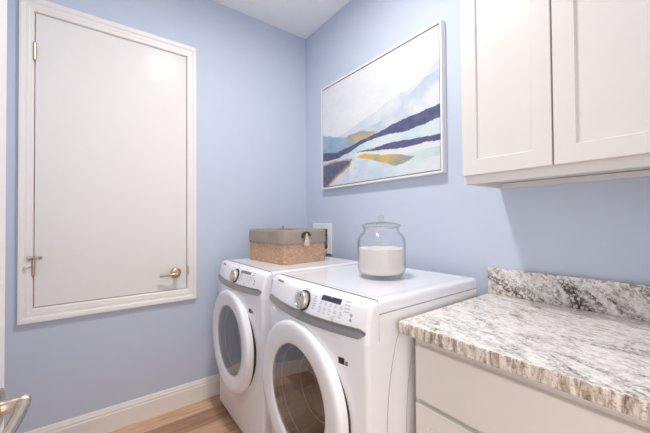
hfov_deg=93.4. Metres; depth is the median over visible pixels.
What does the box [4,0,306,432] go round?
wall
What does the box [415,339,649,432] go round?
base cabinet
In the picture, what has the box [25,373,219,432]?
baseboard
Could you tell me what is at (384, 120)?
framed painting
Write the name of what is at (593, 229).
wall
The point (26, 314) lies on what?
trim
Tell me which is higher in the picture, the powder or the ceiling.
the ceiling
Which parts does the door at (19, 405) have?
rose plate, lever handle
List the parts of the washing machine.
knob, panel, control panel, lid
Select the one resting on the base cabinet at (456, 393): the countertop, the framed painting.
the countertop
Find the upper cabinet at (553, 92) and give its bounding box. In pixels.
[460,0,649,188]
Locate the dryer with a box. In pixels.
[262,264,476,432]
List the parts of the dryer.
knob, panel, control panel, lid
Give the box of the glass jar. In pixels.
[357,215,405,278]
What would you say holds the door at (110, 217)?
in the wall at (251, 72)
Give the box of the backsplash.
[488,267,649,321]
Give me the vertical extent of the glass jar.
0.293 m
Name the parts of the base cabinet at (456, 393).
door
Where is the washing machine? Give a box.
[212,256,357,432]
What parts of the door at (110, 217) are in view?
lever handle, rose plate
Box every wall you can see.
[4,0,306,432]
[305,0,649,296]
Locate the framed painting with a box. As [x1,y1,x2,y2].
[321,19,446,189]
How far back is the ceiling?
2.37 m
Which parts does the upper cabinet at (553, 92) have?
door, frame, hanging rail, door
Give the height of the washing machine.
0.978 m
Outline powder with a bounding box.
[358,246,404,275]
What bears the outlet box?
attached to the wall at (593, 229)
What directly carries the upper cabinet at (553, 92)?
attached to the wall at (593, 229)
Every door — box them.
[0,0,31,432]
[23,14,188,306]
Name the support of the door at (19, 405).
in the wall
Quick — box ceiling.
[213,0,349,38]
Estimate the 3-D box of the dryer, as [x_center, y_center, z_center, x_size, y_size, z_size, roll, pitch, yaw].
[0.193,0.776,1.443,0.780,0.978,0.710,0,-1,-37]
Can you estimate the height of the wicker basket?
0.238 m
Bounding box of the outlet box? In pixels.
[313,224,331,255]
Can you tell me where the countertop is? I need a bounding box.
[399,293,649,422]
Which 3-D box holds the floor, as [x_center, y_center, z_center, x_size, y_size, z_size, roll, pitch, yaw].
[0.115,1.305,0.713,2.190,0.100,3.720,0,-1,-37]
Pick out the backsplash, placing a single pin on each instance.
(616, 298)
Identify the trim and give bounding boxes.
[17,0,195,324]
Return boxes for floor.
[108,394,242,432]
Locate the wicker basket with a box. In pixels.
[249,228,325,264]

